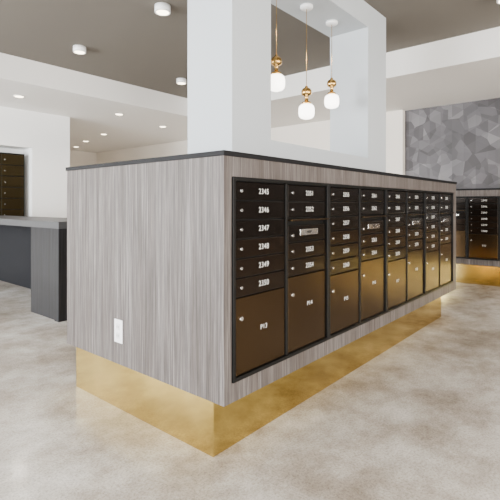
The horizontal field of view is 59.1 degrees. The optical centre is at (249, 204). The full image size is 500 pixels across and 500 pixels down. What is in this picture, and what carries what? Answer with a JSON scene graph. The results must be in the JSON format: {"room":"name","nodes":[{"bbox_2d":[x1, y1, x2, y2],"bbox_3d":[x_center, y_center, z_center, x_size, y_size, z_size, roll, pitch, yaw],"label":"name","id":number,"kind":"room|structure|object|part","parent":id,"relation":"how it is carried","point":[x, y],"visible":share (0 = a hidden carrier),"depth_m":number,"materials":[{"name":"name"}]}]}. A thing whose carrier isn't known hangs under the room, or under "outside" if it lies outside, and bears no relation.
{"room":"apartment mail room","nodes":[
{"label":"apartment mail room","id":0,"kind":"room"},
{"bbox_2d":[0,147,22,153],"bbox_3d":[-6.956,-0.230,5.868,0.200,3.120,9.000,0,0,40],"label":"wall","id":1,"kind":"structure","parent":0,"point":[6,150],"depth_m":8.50,"materials":[{"name":"white paint"}]},
{"bbox_2d":[0,152,24,215],"bbox_3d":[-5.895,-0.331,6.713,0.291,1.279,4.660,0,0,40],"label":"cabinet","id":2,"kind":"object","parent":1,"relation":"on","point":[12,165],"visible":0.95,"depth_m":8.23,"materials":[{"name":"black metal"}]},
{"bbox_2d":[0,106,31,149],"bbox_3d":[-6.968,-1.440,5.388,0.400,0.700,8.250,0,0,40],"label":"header","id":3,"kind":"object","parent":1,"relation":"attached to","point":[15,124],"depth_m":8.19,"materials":[{"name":"white paint"}]},
{"bbox_2d":[23,111,69,217],"bbox_3d":[-4.067,-0.230,8.827,0.400,3.120,0.750,0,0,40],"label":"wall","id":4,"kind":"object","parent":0,"point":[48,158],"depth_m":8.64,"materials":[{"name":"white paint"}]},
{"bbox_2d":[70,150,95,166],"bbox_3d":[-6.537,-0.230,13.809,0.200,3.120,3.680,0,0,40],"label":"wall","id":5,"kind":"structure","parent":0,"point":[77,158],"depth_m":14.73,"materials":[{"name":"white paint"}]},
{"bbox_2d":[0,281,499,499],"bbox_3d":[-2.150,1.380,4.430,19.000,0.100,13.000,0,0,40],"label":"floor","id":6,"kind":"structure","parent":0,"point":[420,419],"depth_m":2.57,"materials":[{"name":"concrete"}]},
{"bbox_2d":[0,215,66,321],"bbox_3d":[-3.305,0.760,6.497,3.670,1.140,0.830,0,0,40],"label":"counter","id":7,"kind":"object","parent":6,"relation":"on","point":[33,250],"visible":0.55,"depth_m":5.36,"materials":[{"name":"grey wood"}]},
{"bbox_3d":[-3.372,0.800,6.998,2.920,1.060,0.150,0,0,40],"label":"panel","id":8,"kind":"part","parent":7,"relation":"part of","materials":[{"name":"black"}]},
{"bbox_3d":[-2.189,0.800,5.555,0.750,1.060,0.830,0,0,40],"label":"panel","id":9,"kind":"part","parent":7,"relation":"part of","materials":[{"name":"laminate"}]},
{"bbox_2d":[66,150,456,456],"bbox_3d":[0.572,0.528,4.239,1.612,1.604,4.043,0,0,40],"label":"island","id":10,"kind":"object","parent":6,"relation":"on","point":[211,295],"visible":1,"depth_m":2.70,"materials":[{"name":"grey laminate"}]},
{"bbox_3d":[-0.831,0.797,2.787,0.088,0.146,0.007,0,0,40],"label":"plate","id":11,"kind":"part","parent":10,"relation":"part of","materials":[{"name":"white plastic"}]},
{"bbox_2d":[66,150,456,183],"bbox_3d":[0.565,-0.261,4.247,1.592,0.026,4.041,0,0,40],"label":"island countertop","id":12,"kind":"structure","parent":10,"relation":"on","point":[220,152],"depth_m":2.68,"materials":[{"name":"black stone"}]},
{"bbox_3d":[0.202,0.381,2.619,0.057,1.052,0.955,0,0,40],"label":"frame","id":13,"kind":"part","parent":10,"relation":"part of","materials":[{"name":"black metal"}]},
{"bbox_3d":[0.375,0.169,2.800,0.006,0.036,0.206,0,0,40],"label":"label plate","id":14,"kind":"part","parent":10,"relation":"part of","materials":[{"name":"silver metal"}]},
{"bbox_3d":[0.818,0.381,3.349,0.057,1.052,0.955,0,0,40],"label":"frame","id":15,"kind":"part","parent":10,"relation":"part of","materials":[{"name":"black metal"}]},
{"bbox_3d":[0.991,0.169,3.530,0.006,0.036,0.206,0,0,40],"label":"label plate","id":16,"kind":"part","parent":10,"relation":"part of","materials":[{"name":"silver metal"}]},
{"bbox_3d":[1.434,0.381,4.079,0.057,1.052,0.955,0,0,40],"label":"frame","id":17,"kind":"part","parent":10,"relation":"part of","materials":[{"name":"black metal"}]},
{"bbox_3d":[2.049,0.381,4.809,0.057,1.052,0.955,0,0,40],"label":"frame","id":18,"kind":"part","parent":10,"relation":"part of","materials":[{"name":"black metal"}]},
{"bbox_2d":[456,188,499,286],"bbox_3d":[4.802,0.528,6.623,5.016,1.604,0.273,0,0,40],"label":"mailbox","id":19,"kind":"object","parent":6,"relation":"on","point":[477,210],"visible":0.37,"depth_m":7.35,"materials":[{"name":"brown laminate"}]},
{"bbox_3d":[3.308,0.381,7.763,0.955,1.052,0.057,0,0,40],"label":"frame","id":20,"kind":"part","parent":19,"relation":"part of","materials":[{"name":"black metal"}]},
{"bbox_2d":[456,188,499,190],"bbox_3d":[4.808,-0.261,6.630,5.016,0.026,0.253,0,0,40],"label":"countertop","id":21,"kind":"structure","parent":19,"relation":"on","point":[479,188],"depth_m":7.27,"materials":[{"name":"black stone"}]},
{"bbox_3d":[4.037,0.381,7.147,0.955,1.052,0.057,0,0,40],"label":"frame","id":22,"kind":"part","parent":19,"relation":"part of","materials":[{"name":"black metal"}]},
{"bbox_2d":[0,0,499,97],"bbox_3d":[-0.166,-2.200,1.121,11.700,0.100,10.500,0,0,40],"label":"ceiling","id":23,"kind":"structure","parent":0,"point":[125,41],"depth_m":5.53,"materials":[{"name":"grey paint"}]},
{"bbox_2d":[73,45,85,54],"bbox_3d":[-2.319,-2.112,5.998,0.170,0.075,0.170,0,0,40],"label":"ceiling light","id":24,"kind":"object","parent":23,"relation":"attached to","point":[77,49],"depth_m":5.94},
{"bbox_2d":[155,2,170,15],"bbox_3d":[-0.943,-2.112,4.760,0.170,0.075,0.170,0,0,40],"label":"ceiling light","id":25,"kind":"object","parent":23,"relation":"attached to","point":[161,8],"depth_m":4.70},
{"bbox_2d":[176,78,185,84],"bbox_3d":[-1.171,-2.112,7.529,0.170,0.075,0.170,0,0,40],"label":"ceiling light","id":26,"kind":"object","parent":23,"relation":"attached to","point":[181,81],"depth_m":7.47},
{"bbox_2d":[0,27,499,152],"bbox_3d":[-2.150,-2.020,4.430,19.000,0.460,13.000,0,0,40],"label":"ceiling","id":27,"kind":"structure","parent":0,"point":[463,68],"depth_m":7.28,"materials":[{"name":"white paint"}]},
{"bbox_2d":[96,110,404,174],"bbox_3d":[-1.177,-0.230,11.904,10.850,3.120,0.320,0,0,40],"label":"wall","id":28,"kind":"structure","parent":0,"point":[314,134],"depth_m":9.64,"materials":[{"name":"white paint"}]},
{"bbox_2d":[188,0,385,171],"bbox_3d":[0.544,-1.212,4.220,0.460,1.876,2.620,0,0,40],"label":"wall","id":29,"kind":"structure","parent":0,"point":[229,41],"depth_m":3.36,"materials":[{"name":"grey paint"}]},
{"bbox_2d":[271,0,284,91],"bbox_3d":[0.231,-1.448,3.848,0.152,0.910,0.152,0,0,40],"label":"pendant lamp","id":30,"kind":"object","parent":29,"relation":"hanging from","point":[277,79],"visible":0.94,"depth_m":3.81,"materials":[{"name":"white glass"}]},
{"bbox_3d":[0.231,-1.597,3.848,0.006,0.613,0.006,0,0,40],"label":"cord","id":31,"kind":"part","parent":30,"relation":"part of","materials":[{"name":"gold metal"}]},
{"bbox_3d":[0.231,-1.065,3.848,0.152,0.145,0.152,0,0,40],"label":"glass globe","id":32,"kind":"part","parent":30,"relation":"part of","materials":[{"name":"white glass"}]},
{"bbox_2d":[299,3,314,119],"bbox_3d":[0.540,-1.361,4.215,0.152,1.083,0.152,0,0,40],"label":"pendant lamp","id":33,"kind":"object","parent":29,"relation":"hanging from","point":[306,109],"visible":1,"depth_m":4.18,"materials":[{"name":"white glass"}]},
{"bbox_3d":[0.540,-1.510,4.215,0.006,0.786,0.006,0,0,40],"label":"cord","id":34,"kind":"part","parent":33,"relation":"part of","materials":[{"name":"gold metal"}]},
{"bbox_3d":[0.540,-0.892,4.215,0.152,0.145,0.152,0,0,40],"label":"glass globe","id":35,"kind":"part","parent":33,"relation":"part of","materials":[{"name":"white glass"}]},
{"bbox_2d":[324,19,338,108],"bbox_3d":[0.850,-1.453,4.582,0.152,0.900,0.152,0,0,40],"label":"pendant lamp","id":36,"kind":"object","parent":29,"relation":"hanging from","point":[331,101],"visible":1,"depth_m":4.54,"materials":[{"name":"white glass"}]},
{"bbox_3d":[0.850,-1.075,4.582,0.152,0.145,0.152,0,0,40],"label":"glass globe","id":37,"kind":"part","parent":36,"relation":"part of","materials":[{"name":"white glass"}]},
{"bbox_3d":[0.850,-1.601,4.582,0.006,0.603,0.006,0,0,40],"label":"cord","id":38,"kind":"part","parent":36,"relation":"part of","materials":[{"name":"gold metal"}]},
{"bbox_2d":[405,98,499,188],"bbox_3d":[6.123,-0.230,5.824,8.150,3.120,0.200,0,0,40],"label":"wall","id":39,"kind":"structure","parent":0,"point":[459,143],"depth_m":7.77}
]}

